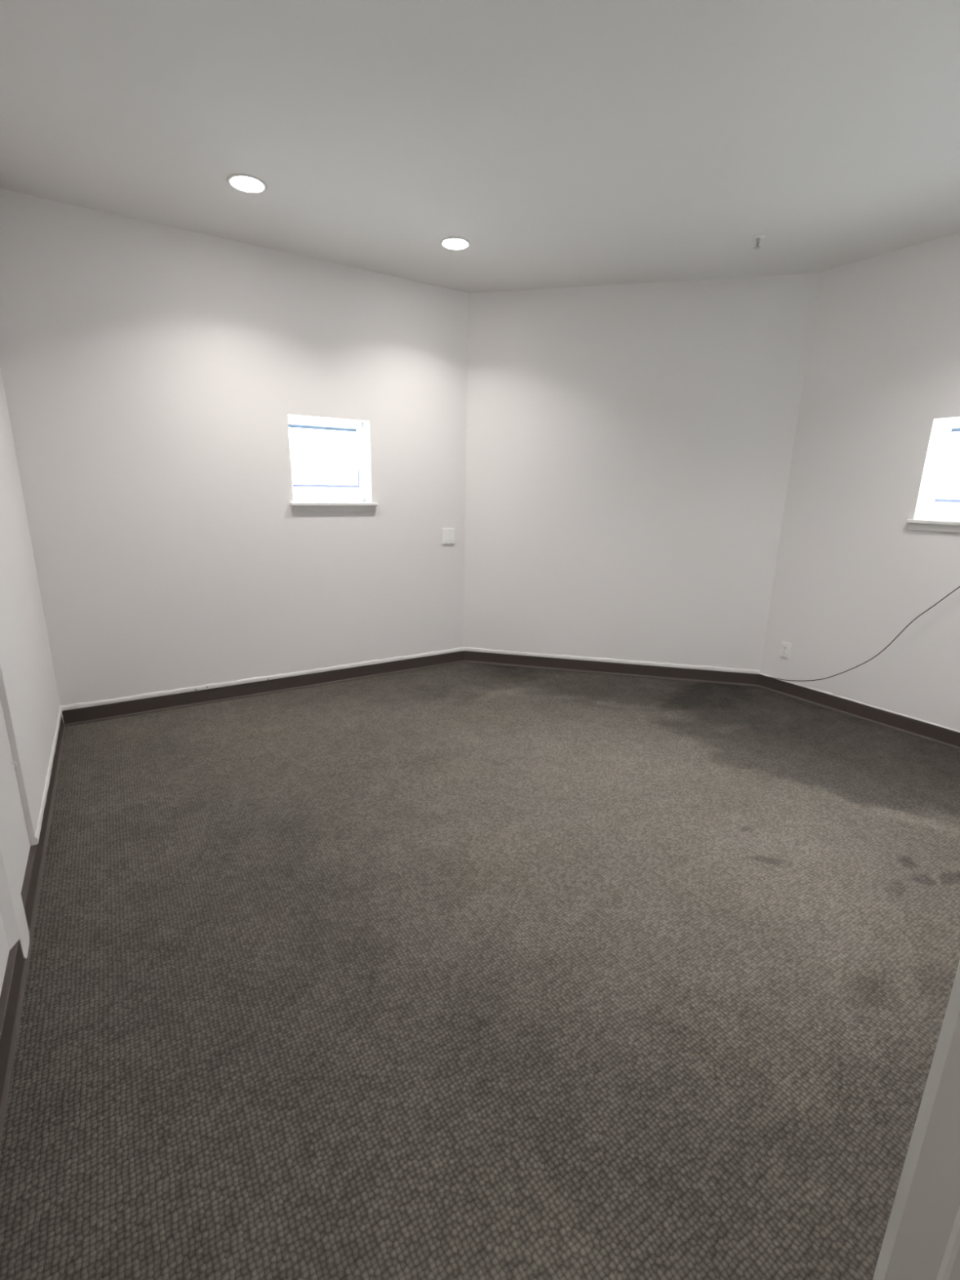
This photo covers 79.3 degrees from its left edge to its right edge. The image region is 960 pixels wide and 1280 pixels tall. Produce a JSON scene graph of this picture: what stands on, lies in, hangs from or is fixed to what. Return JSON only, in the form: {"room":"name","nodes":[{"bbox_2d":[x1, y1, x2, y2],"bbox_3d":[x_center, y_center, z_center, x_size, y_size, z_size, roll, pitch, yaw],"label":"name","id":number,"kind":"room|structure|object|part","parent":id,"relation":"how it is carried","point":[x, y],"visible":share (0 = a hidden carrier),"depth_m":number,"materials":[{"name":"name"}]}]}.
{"room":"empty office room","nodes":[
{"label":"empty office room","id":0,"kind":"room"},
{"bbox_2d":[0,364,60,995],"bbox_3d":[-1.357,-0.315,1.194,0.218,2.860,4.734,-8,17,-31],"label":"wall","id":1,"kind":"structure","parent":0,"point":[29,702],"depth_m":2.48,"materials":[{"name":"paint"}]},
{"bbox_2d":[0,796,29,959],"bbox_3d":[-1.406,-0.385,1.456,0.023,2.856,0.165,-8,17,-31],"label":"trim","id":2,"kind":"structure","parent":1,"relation":"attached to","point":[11,906],"depth_m":1.74,"materials":[{"name":"paint"}]},
{"bbox_2d":[11,761,17,769],"bbox_3d":[-1.678,0.454,2.090,0.016,0.030,0.007,-5,16,-22],"label":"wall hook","id":3,"kind":"object","parent":1,"relation":"attached to","point":[12,762],"visible":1,"depth_m":2.09,"materials":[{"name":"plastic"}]},
{"bbox_2d":[0,706,65,1145],"bbox_3d":[-1.293,0.991,1.591,0.027,0.135,4.734,-8,17,-31],"label":"baseboard","id":4,"kind":"structure","parent":1,"relation":"attached to","point":[11,997],"depth_m":1.78,"materials":[{"name":"brown rubber"}]},
{"bbox_2d":[0,188,467,706],"bbox_3d":[-1.429,-1.038,3.968,3.143,2.860,0.200,-8,17,-31],"label":"wall","id":5,"kind":"structure","parent":0,"point":[154,375],"depth_m":3.67,"materials":[{"name":"paint"}]},
{"bbox_2d":[61,647,463,726],"bbox_3d":[-1.340,0.295,4.260,2.842,0.135,0.011,-8,17,-31],"label":"baseboard","id":6,"kind":"structure","parent":5,"relation":"attached to","point":[77,713],"depth_m":4.07,"materials":[{"name":"brown rubber"}]},
{"bbox_2d":[288,416,377,511],"bbox_3d":[-1.069,-1.238,4.118,0.626,0.628,0.228,-8,17,-31],"label":"window","id":7,"kind":"structure","parent":5,"relation":"in","point":[306,497],"depth_m":4.17,"materials":[{"name":"white plastic"}]},
{"bbox_3d":[-1.122,-1.398,4.156,0.526,0.280,0.024,-8,17,-31],"label":"sash","id":8,"kind":"part","parent":7,"relation":"part of","materials":[{"name":"glass"}]},
{"bbox_3d":[-1.111,-1.168,4.191,0.526,0.253,0.024,-8,17,-31],"label":"sash","id":9,"kind":"part","parent":7,"relation":"part of","materials":[{"name":"glass"}]},
{"bbox_3d":[-1.023,-0.963,4.107,0.626,0.022,0.038,-8,17,-31],"label":"sill","id":10,"kind":"part","parent":7,"relation":"part of","materials":[{"name":"white paint"}]},
{"bbox_2d":[441,528,454,543],"bbox_3d":[-0.256,-0.833,4.656,0.114,0.118,0.013,-8,17,-31],"label":"light switch","id":11,"kind":"object","parent":5,"relation":"attached to","point":[447,535],"visible":1,"depth_m":4.65,"materials":[{"name":"white plastic"}]},
{"bbox_2d":[0,662,959,1279],"bbox_3d":[1.066,1.025,2.094,4.935,0.100,6.834,-8,17,-31],"label":"floor","id":12,"kind":"structure","parent":0,"point":[464,971],"depth_m":1.75,"materials":[{"name":"carpet"}]},
{"bbox_2d":[0,0,959,293],"bbox_3d":[1.119,-1.839,1.349,4.935,0.100,6.834,-8,17,-31],"label":"ceiling","id":13,"kind":"structure","parent":0,"point":[571,143],"depth_m":2.33,"materials":[{"name":"paint"}]},
{"bbox_2d":[226,173,266,193],"bbox_3d":[-1.125,-2.199,2.799,0.182,0.014,0.182,-8,17,-31],"label":"recessed light","id":14,"kind":"object","parent":13,"relation":"in","point":[245,183],"visible":1,"depth_m":2.78,"materials":[{"name":"white plastic"}]},
{"bbox_2d":[440,236,471,249],"bbox_3d":[-0.146,-2.347,3.438,0.182,0.014,0.182,-8,17,-31],"label":"recessed light","id":15,"kind":"object","parent":13,"relation":"in","point":[451,242],"visible":1,"depth_m":3.42,"materials":[{"name":"white plastic"}]},
{"bbox_2d":[751,233,765,248],"bbox_3d":[1.573,-2.252,3.278,0.072,0.057,0.072,-8,17,-31],"label":"sprinkler","id":16,"kind":"object","parent":13,"relation":"attached to","point":[757,237],"visible":1,"depth_m":3.27,"materials":[{"name":"white metal"}]},
{"bbox_2d":[463,273,818,670],"bbox_3d":[1.061,-1.131,4.502,2.534,2.860,0.200,4,15,12],"label":"wall","id":17,"kind":"structure","parent":0,"point":[629,446],"depth_m":4.34,"materials":[{"name":"paint"}]},
{"bbox_2d":[463,647,759,686],"bbox_3d":[1.014,0.212,4.745,2.369,0.135,0.011,4,15,12],"label":"baseboard","id":18,"kind":"structure","parent":17,"relation":"attached to","point":[701,673],"depth_m":4.72,"materials":[{"name":"brown rubber"}]},
{"bbox_2d":[760,231,959,730],"bbox_3d":[3.122,-0.679,2.910,0.200,2.860,3.342,-8,17,-31],"label":"wall","id":19,"kind":"structure","parent":0,"point":[881,381],"depth_m":3.67,"materials":[{"name":"paint"}]},
{"bbox_2d":[779,641,791,658],"bbox_3d":[2.259,0.073,4.290,0.010,0.116,0.072,-8,17,-31],"label":"wall outlet","id":20,"kind":"object","parent":19,"relation":"attached to","point":[785,646],"visible":1,"depth_m":4.29,"materials":[{"name":"white plastic"}]},
{"bbox_2d":[757,672,959,750],"bbox_3d":[2.977,0.649,3.249,0.011,0.114,3.059,-8,17,-31],"label":"baseboard","id":21,"kind":"structure","parent":19,"relation":"attached to","point":[928,731],"depth_m":3.86,"materials":[{"name":"brown rubber"}]},
{"bbox_2d":[760,586,959,681],"bbox_3d":[2.535,-0.131,3.722,0.082,1.175,1.452,-8,17,-31],"label":"cable","id":22,"kind":"object","parent":19,"relation":"attached to","point":[959,586],"visible":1,"depth_m":3.68,"materials":[{"name":"grey plastic"}]},
{"bbox_2d":[906,419,959,533],"bbox_3d":[2.852,-0.923,3.249,0.228,0.635,0.626,-8,17,-31],"label":"window","id":23,"kind":"structure","parent":19,"relation":"in","point":[940,514],"depth_m":3.46,"materials":[{"name":"white plastic"}]},
{"bbox_3d":[2.767,-0.653,3.266,0.038,0.022,0.626,-8,17,-31],"label":"sill","id":24,"kind":"part","parent":23,"relation":"part of","materials":[{"name":"white paint"}]},
{"bbox_3d":[2.917,-0.962,3.287,0.070,0.577,0.570,-8,17,-31],"label":"frame","id":25,"kind":"part","parent":23,"relation":"part of","materials":[{"name":"white plastic"}]},
{"bbox_3d":[2.903,-0.844,3.311,0.024,0.253,0.526,-8,17,-31],"label":"sash","id":26,"kind":"part","parent":23,"relation":"part of","materials":[{"name":"white plastic"}]},
{"bbox_3d":[2.931,-1.075,3.266,0.024,0.287,0.526,-8,17,-31],"label":"sash","id":27,"kind":"part","parent":23,"relation":"part of","materials":[{"name":"glass"}]},
{"bbox_3d":[0.929,0.417,-0.008,1.045,2.130,0.014,-8,17,-31],"label":"trim","id":28,"kind":"structure","parent":0,"visible":0},
{"bbox_2d":[872,961,959,1279],"bbox_3d":[0.929,0.348,0.432,0.874,2.018,0.169,9,16,27],"label":"door","id":29,"kind":"structure","parent":28,"relation":"attached to","point":[922,1239],"depth_m":0.70,"materials":[{"name":"white paint"}]},
{"bbox_3d":[0.723,0.774,0.650,0.333,0.620,0.035,9,16,27],"label":"panel","id":30,"kind":"part","parent":29,"relation":"part of","materials":[{"name":"white paint"}]}
]}

